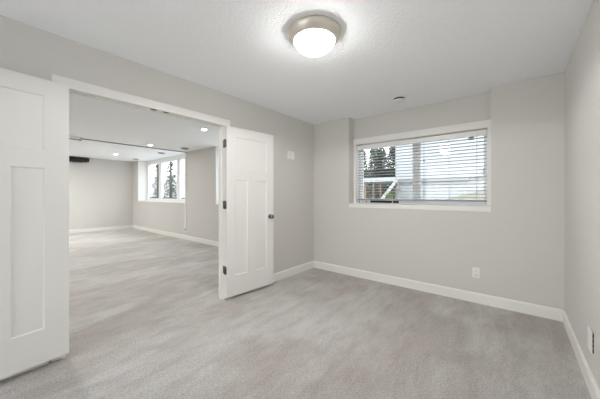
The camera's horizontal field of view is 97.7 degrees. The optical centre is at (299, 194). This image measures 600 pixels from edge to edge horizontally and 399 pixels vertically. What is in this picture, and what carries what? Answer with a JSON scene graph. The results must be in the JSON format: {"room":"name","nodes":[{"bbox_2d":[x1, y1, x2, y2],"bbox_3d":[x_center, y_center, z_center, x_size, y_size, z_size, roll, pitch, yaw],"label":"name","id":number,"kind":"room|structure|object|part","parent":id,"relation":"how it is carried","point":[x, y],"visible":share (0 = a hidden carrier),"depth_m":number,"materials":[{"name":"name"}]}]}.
{"room":"empty basement room","nodes":[
{"label":"empty basement room","id":0,"kind":"room"},
{"bbox_2d":[69,156,132,229],"bbox_3d":[-8.118,0.000,7.595,0.120,2.480,6.620,0,0,39],"label":"wall","id":1,"kind":"structure","parent":0,"point":[100,190],"depth_m":9.01,"materials":[{"name":"white paint"}]},
{"bbox_2d":[69,156,88,162],"bbox_3d":[-7.787,-1.135,7.801,0.130,0.160,2.400,0,0,39],"label":"screen housing","id":2,"kind":"object","parent":1,"relation":"attached to","point":[71,159],"visible":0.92,"depth_m":8.47,"materials":[{"name":"black plastic"}]},
{"bbox_2d":[69,225,132,233],"bbox_3d":[-8.200,1.183,7.390,0.014,0.115,6.200,0,0,39],"label":"baseboard","id":3,"kind":"structure","parent":1,"relation":"attached to","point":[126,226],"depth_m":9.02,"materials":[{"name":"white paint"}]},
{"bbox_2d":[69,139,184,161],"bbox_3d":[-6.571,-1.296,6.281,4.140,0.128,6.750,0,0,39],"label":"ceiling","id":4,"kind":"structure","parent":0,"point":[84,148],"depth_m":7.64,"materials":[{"name":"white paint"}]},
{"bbox_2d":[0,15,313,362],"bbox_3d":[-1.719,-0.006,2.183,0.100,2.492,6.360,0,0,39],"label":"wall","id":5,"kind":"structure","parent":0,"point":[24,48],"depth_m":2.91,"materials":[{"name":"white paint"}]},
{"bbox_2d":[0,361,47,380],"bbox_3d":[-2.771,1.183,0.808,0.014,0.115,2.900,0,0,39],"label":"baseboard","id":6,"kind":"structure","parent":5,"relation":"attached to","point":[44,363],"depth_m":1.84,"materials":[{"name":"white paint"}]},
{"bbox_2d":[0,67,68,379],"bbox_3d":[-1.948,0.185,1.693,0.087,2.010,0.723,0,0,30],"label":"door","id":7,"kind":"structure","parent":5,"relation":"in","point":[34,111],"depth_m":1.81,"materials":[{"name":"white paint"}]},
{"bbox_3d":[-1.955,-0.511,1.681,0.032,0.388,0.457,0,0,34],"label":"panel","id":8,"kind":"part","parent":7,"relation":"part of","materials":[{"name":"white paint"}]},
{"bbox_3d":[-1.874,0.382,1.802,0.032,1.141,0.166,0,0,34],"label":"panel","id":9,"kind":"part","parent":7,"relation":"part of","materials":[{"name":"white paint"}]},
{"bbox_2d":[52,74,229,361],"bbox_3d":[-1.386,0.173,2.587,0.134,2.134,1.571,0,0,39],"label":"door frame","id":10,"kind":"structure","parent":5,"relation":"attached to","point":[76,87],"depth_m":2.64,"materials":[{"name":"white paint"}]},
{"bbox_3d":[-1.815,0.211,1.973,0.017,2.057,0.077,0,0,39],"label":"casing","id":11,"kind":"part","parent":10,"relation":"part of","materials":[{"name":"white paint"}]},
{"bbox_3d":[-1.341,-0.856,2.550,0.019,0.077,1.571,0,0,39],"label":"head casing","id":12,"kind":"part","parent":10,"relation":"part of","materials":[{"name":"white paint"}]},
{"bbox_3d":[-0.868,0.211,3.128,0.017,2.057,0.077,0,0,39],"label":"casing","id":13,"kind":"part","parent":10,"relation":"part of","materials":[{"name":"white paint"}]},
{"bbox_2d":[223,125,273,297],"bbox_3d":[-0.624,0.197,3.321,0.723,2.010,0.129,0,0,-42],"label":"door","id":14,"kind":"structure","parent":5,"relation":"in","point":[248,203],"depth_m":3.27,"materials":[{"name":"white paint"}]},
{"bbox_3d":[-0.724,0.394,3.215,0.032,1.141,0.175,0,0,44],"label":"panel","id":15,"kind":"part","parent":14,"relation":"part of","materials":[{"name":"white paint"}]},
{"bbox_3d":[-0.620,-0.499,3.323,0.032,0.388,0.475,0,0,44],"label":"panel","id":16,"kind":"part","parent":14,"relation":"part of","materials":[{"name":"white paint"}]},
{"bbox_3d":[-0.516,0.394,3.431,0.032,1.141,0.175,0,0,44],"label":"panel","id":17,"kind":"part","parent":14,"relation":"part of","materials":[{"name":"white paint"}]},
{"bbox_2d":[230,261,313,297],"bbox_3d":[-0.303,1.183,3.821,0.014,0.115,1.711,0,0,39],"label":"baseboard","id":18,"kind":"structure","parent":5,"relation":"attached to","point":[283,274],"depth_m":4.02,"materials":[{"name":"white paint"}]},
{"bbox_2d":[287,151,293,159],"bbox_3d":[-0.137,-0.608,4.025,0.012,0.124,0.158,0,0,39],"label":"wall plate","id":19,"kind":"object","parent":5,"relation":"attached to","point":[290,154],"visible":1,"depth_m":4.01,"materials":[{"name":"white plastic"}]},
{"bbox_2d":[133,146,218,241],"bbox_3d":[-2.909,0.000,7.334,8.270,2.480,0.420,0,0,39],"label":"wall","id":20,"kind":"structure","parent":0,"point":[202,211],"depth_m":7.01,"materials":[{"name":"white paint"}]},
{"bbox_2d":[138,154,184,202],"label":"window","id":21,"kind":"structure","parent":20,"relation":"attached to","point":[144,167],"depth_m":9.01,"materials":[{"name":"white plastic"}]},
{"bbox_2d":[133,225,218,246],"bbox_3d":[-3.041,1.183,7.161,8.256,0.115,0.014,0,0,39],"label":"baseboard","id":22,"kind":"structure","parent":20,"relation":"attached to","point":[195,239],"depth_m":7.44,"materials":[{"name":"white paint"}]},
{"bbox_2d":[185,153,185,229],"bbox_3d":[-3.176,-0.105,7.268,0.068,2.150,0.020,0,0,39],"label":"cord cover","id":23,"kind":"object","parent":20,"relation":"attached to","point":[185,153],"visible":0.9,"depth_m":7.25,"materials":[{"name":"white plastic"}]},
{"bbox_2d":[216,146,218,204],"bbox_3d":[-1.172,-0.495,5.883,1.945,1.470,0.402,0,0,39],"label":"window","id":24,"kind":"structure","parent":20,"relation":"attached to","point":[217,147],"depth_m":6.38,"materials":[{"name":"white plastic"}]},
{"bbox_2d":[0,228,591,398],"bbox_3d":[-3.746,1.300,3.837,11.708,0.120,6.650,0,0,39],"label":"floor","id":25,"kind":"structure","parent":0,"point":[148,318],"depth_m":2.19,"materials":[{"name":"carpet"}]},
{"bbox_2d":[0,0,592,151],"bbox_3d":[-2.073,-1.270,2.596,7.488,0.180,6.750,0,0,39],"label":"ceiling","id":26,"kind":"structure","parent":0,"point":[427,52],"depth_m":2.17,"materials":[{"name":"white paint"}]},
{"bbox_2d":[69,136,80,140],"bbox_3d":[-5.799,-1.157,3.865,0.145,0.066,3.990,0,0,39],"label":"ceiling light","id":27,"kind":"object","parent":26,"relation":"attached to","point":[72,137],"depth_m":5.30,"materials":[{"name":"white"}]},
{"bbox_2d":[69,138,186,152],"bbox_3d":[-5.032,-1.145,4.794,0.144,0.073,6.200,0,0,39],"label":"trim","id":28,"kind":"structure","parent":26,"relation":"attached to","point":[69,138],"depth_m":6.07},
{"bbox_2d":[288,15,340,56],"bbox_3d":[0.106,-1.126,1.941,0.388,0.152,0.389,0,0,39],"label":"ceiling lamp","id":29,"kind":"object","parent":26,"relation":"attached to","point":[312,35],"visible":1,"depth_m":1.83,"materials":[{"name":"white glass"}]},
{"bbox_2d":[392,95,406,102],"bbox_3d":[1.228,-1.177,3.246,0.180,0.049,0.180,0,0,39],"label":"ceiling vent","id":30,"kind":"object","parent":26,"relation":"in","point":[399,98],"visible":1,"depth_m":3.21,"materials":[{"name":"white plastic"}]},
{"bbox_2d":[314,72,564,309],"bbox_3d":[1.569,0.009,3.626,3.158,2.462,0.360,0,0,39],"label":"wall","id":31,"kind":"structure","parent":0,"point":[517,247],"depth_m":3.02,"materials":[{"name":"white paint"}]},
{"bbox_2d":[349,119,490,211],"bbox_3d":[1.555,-0.343,3.627,1.779,1.070,0.356,0,0,39],"label":"window","id":32,"kind":"structure","parent":31,"relation":"in","point":[485,124],"depth_m":3.55,"materials":[{"name":"white plastic"}]},
{"bbox_3d":[0.871,-0.329,4.162,0.040,0.921,0.016,0,0,39],"label":"casing","id":33,"kind":"part","parent":32,"relation":"part of","materials":[{"name":"white paint"}]},
{"bbox_2d":[357,129,486,201],"bbox_3d":[1.570,-0.344,3.645,1.681,0.852,0.075,0,0,39],"label":"window blind","id":34,"kind":"object","parent":32,"relation":"attached to","point":[471,134],"visible":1,"depth_m":3.53,"materials":[{"name":"white plastic"}]},
{"bbox_3d":[1.099,-0.325,4.044,0.002,0.790,0.057,0,0,39],"label":"ladder cord","id":35,"kind":"part","parent":34,"relation":"part of","materials":[{"name":"white fabric"}]},
{"bbox_3d":[1.576,0.073,3.652,1.673,0.018,0.052,0,0,39],"label":"rail","id":36,"kind":"part","parent":34,"relation":"part of","materials":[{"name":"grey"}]},
{"bbox_3d":[2.147,-0.325,3.185,0.002,0.790,0.057,0,0,39],"label":"ladder cord","id":37,"kind":"part","parent":34,"relation":"part of","materials":[{"name":"white fabric"}]},
{"bbox_3d":[1.543,-0.834,3.611,1.778,0.089,0.016,0,0,39],"label":"head casing","id":38,"kind":"part","parent":32,"relation":"part of","materials":[{"name":"white paint"}]},
{"bbox_3d":[1.640,-0.327,3.730,1.691,0.918,0.090,0,0,39],"label":"frame","id":39,"kind":"part","parent":32,"relation":"part of","materials":[{"name":"white plastic"}]},
{"bbox_3d":[1.641,-0.333,3.728,1.630,0.815,0.030,0,0,39],"label":"sash","id":40,"kind":"part","parent":32,"relation":"part of","materials":[{"name":"white plastic"}]},
{"bbox_3d":[2.215,-0.329,3.061,0.041,0.921,0.016,0,0,39],"label":"casing","id":41,"kind":"part","parent":32,"relation":"part of","materials":[{"name":"white paint"}]},
{"bbox_2d":[314,261,562,321],"bbox_3d":[1.404,1.183,3.519,3.010,0.115,0.014,0,0,39],"label":"baseboard","id":42,"kind":"structure","parent":31,"relation":"attached to","point":[508,304],"depth_m":3.14,"materials":[{"name":"white paint"}]},
{"bbox_2d":[472,267,479,277],"bbox_3d":[2.023,0.895,3.015,0.074,0.118,0.009,0,0,39],"label":"outlet","id":43,"kind":"object","parent":31,"relation":"attached to","point":[475,271],"visible":1,"depth_m":3.02,"materials":[{"name":"white plastic"}]},
{"bbox_2d":[565,0,599,390],"bbox_3d":[0.665,0.009,0.126,0.120,2.462,6.200,0,0,39],"label":"wall","id":44,"kind":"structure","parent":0,"point":[582,71],"depth_m":1.80,"materials":[{"name":"white paint"}]},
{"bbox_2d":[563,310,599,398],"bbox_3d":[0.614,1.183,0.168,0.014,0.115,6.200,0,0,39],"label":"baseboard","id":45,"kind":"structure","parent":44,"relation":"attached to","point":[593,389],"depth_m":1.84,"materials":[{"name":"white paint"}]},
{"bbox_2d":[588,326,593,353],"bbox_3d":[1.830,0.912,1.651,0.012,0.134,0.104,0,0,39],"label":"cable plate","id":46,"kind":"object","parent":44,"relation":"attached to","point":[590,333],"visible":1,"depth_m":1.63,"materials":[{"name":"plastic"}]},
{"bbox_3d":[1.829,0.912,1.655,0.006,0.134,0.100,0,0,39],"label":"plate","id":47,"kind":"part","parent":46,"relation":"part of","materials":[{"name":"white plastic"}]},
{"label":"outside","id":48,"kind":"structure","parent":0,"visible":0},
{"bbox_3d":[-6.716,0.925,16.517,54.000,1.230,50.200,0,0,39],"label":"ground","id":49,"kind":"structure","parent":48,"visible":0},
{"bbox_2d":[152,164,164,197],"bbox_3d":[-8.480,-1.286,15.639,0.874,3.231,0.915,0,0,4],"label":"evergreen tree","id":50,"kind":"object","parent":49,"relation":"on","point":[156,190],"visible":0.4,"depth_m":15.55,"materials":[{"name":"grey plant"}]},
{"bbox_2d":[164,161,176,197],"bbox_3d":[-7.092,-1.299,14.356,1.185,3.258,1.173,0,0,39],"label":"evergreen tree","id":51,"kind":"object","parent":49,"relation":"on","point":[171,189],"visible":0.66,"depth_m":14.28,"materials":[{"name":"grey plant"}]},
{"bbox_2d":[364,152,368,196],"bbox_3d":[3.329,-1.067,14.243,0.878,2.794,0.867,0,0,-33],"label":"evergreen tree","id":52,"kind":"object","parent":49,"relation":"on","point":[365,169],"visible":0.09,"depth_m":14.11,"materials":[{"name":"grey plant"}]},
{"bbox_2d":[366,182,369,198],"bbox_3d":[2.633,-0.132,11.441,0.856,0.912,0.619,0,0,39],"label":"shrub","id":53,"kind":"object","parent":49,"relation":"on","point":[366,182],"visible":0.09,"depth_m":11.30,"materials":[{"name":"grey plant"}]},
{"bbox_2d":[368,148,379,198],"bbox_3d":[4.207,-1.189,14.797,0.892,3.038,0.887,0,0,39],"label":"evergreen tree","id":54,"kind":"object","parent":49,"relation":"on","point":[372,163],"visible":0.24,"depth_m":14.72,"materials":[{"name":"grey plant"}]},
{"bbox_2d":[371,181,390,198],"bbox_3d":[3.384,-0.129,10.953,0.854,0.906,0.624,0,0,39],"label":"shrub","id":55,"kind":"object","parent":49,"relation":"on","point":[387,182],"visible":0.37,"depth_m":10.89,"materials":[{"name":"grey plant"}]},
{"bbox_2d":[374,148,388,198],"bbox_3d":[4.200,-1.062,13.524,0.891,2.783,0.870,0,0,39],"label":"evergreen tree","id":56,"kind":"object","parent":49,"relation":"on","point":[376,161],"visible":0.38,"depth_m":13.39,"materials":[{"name":"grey plant"}]},
{"bbox_2d":[364,177,403,198],"bbox_3d":[2.143,-0.120,8.876,2.590,0.860,0.550,0,0,39],"label":"deck","id":57,"kind":"object","parent":49,"relation":"on","point":[388,178],"visible":0.32,"depth_m":8.36,"materials":[{"name":"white wood"}]},
{"bbox_3d":[2.405,-0.075,8.565,0.060,0.770,0.060,0,0,39],"label":"post","id":58,"kind":"part","parent":57,"relation":"part of","materials":[{"name":"red wood"}]},
{"bbox_2d":[386,146,394,197],"bbox_3d":[5.021,-1.195,14.128,0.914,3.050,0.875,0,0,39],"label":"evergreen tree","id":59,"kind":"object","parent":49,"relation":"on","point":[393,170],"visible":0.25,"depth_m":14.05,"materials":[{"name":"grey plant"}]},
{"bbox_2d":[395,136,483,198],"bbox_3d":[7.440,-1.075,8.020,7.930,2.770,5.000,0,0,39],"label":"house","id":60,"kind":"structure","parent":49,"relation":"on","point":[426,188],"depth_m":7.65,"materials":[{"name":"white"}]},
{"bbox_2d":[449,189,483,199],"bbox_3d":[5.635,-0.160,5.912,5.450,1.000,1.050,0,0,39],"label":"bank","id":61,"kind":"object","parent":49,"relation":"on","point":[478,192],"depth_m":6.39,"materials":[{"name":"green plant"}]}
]}

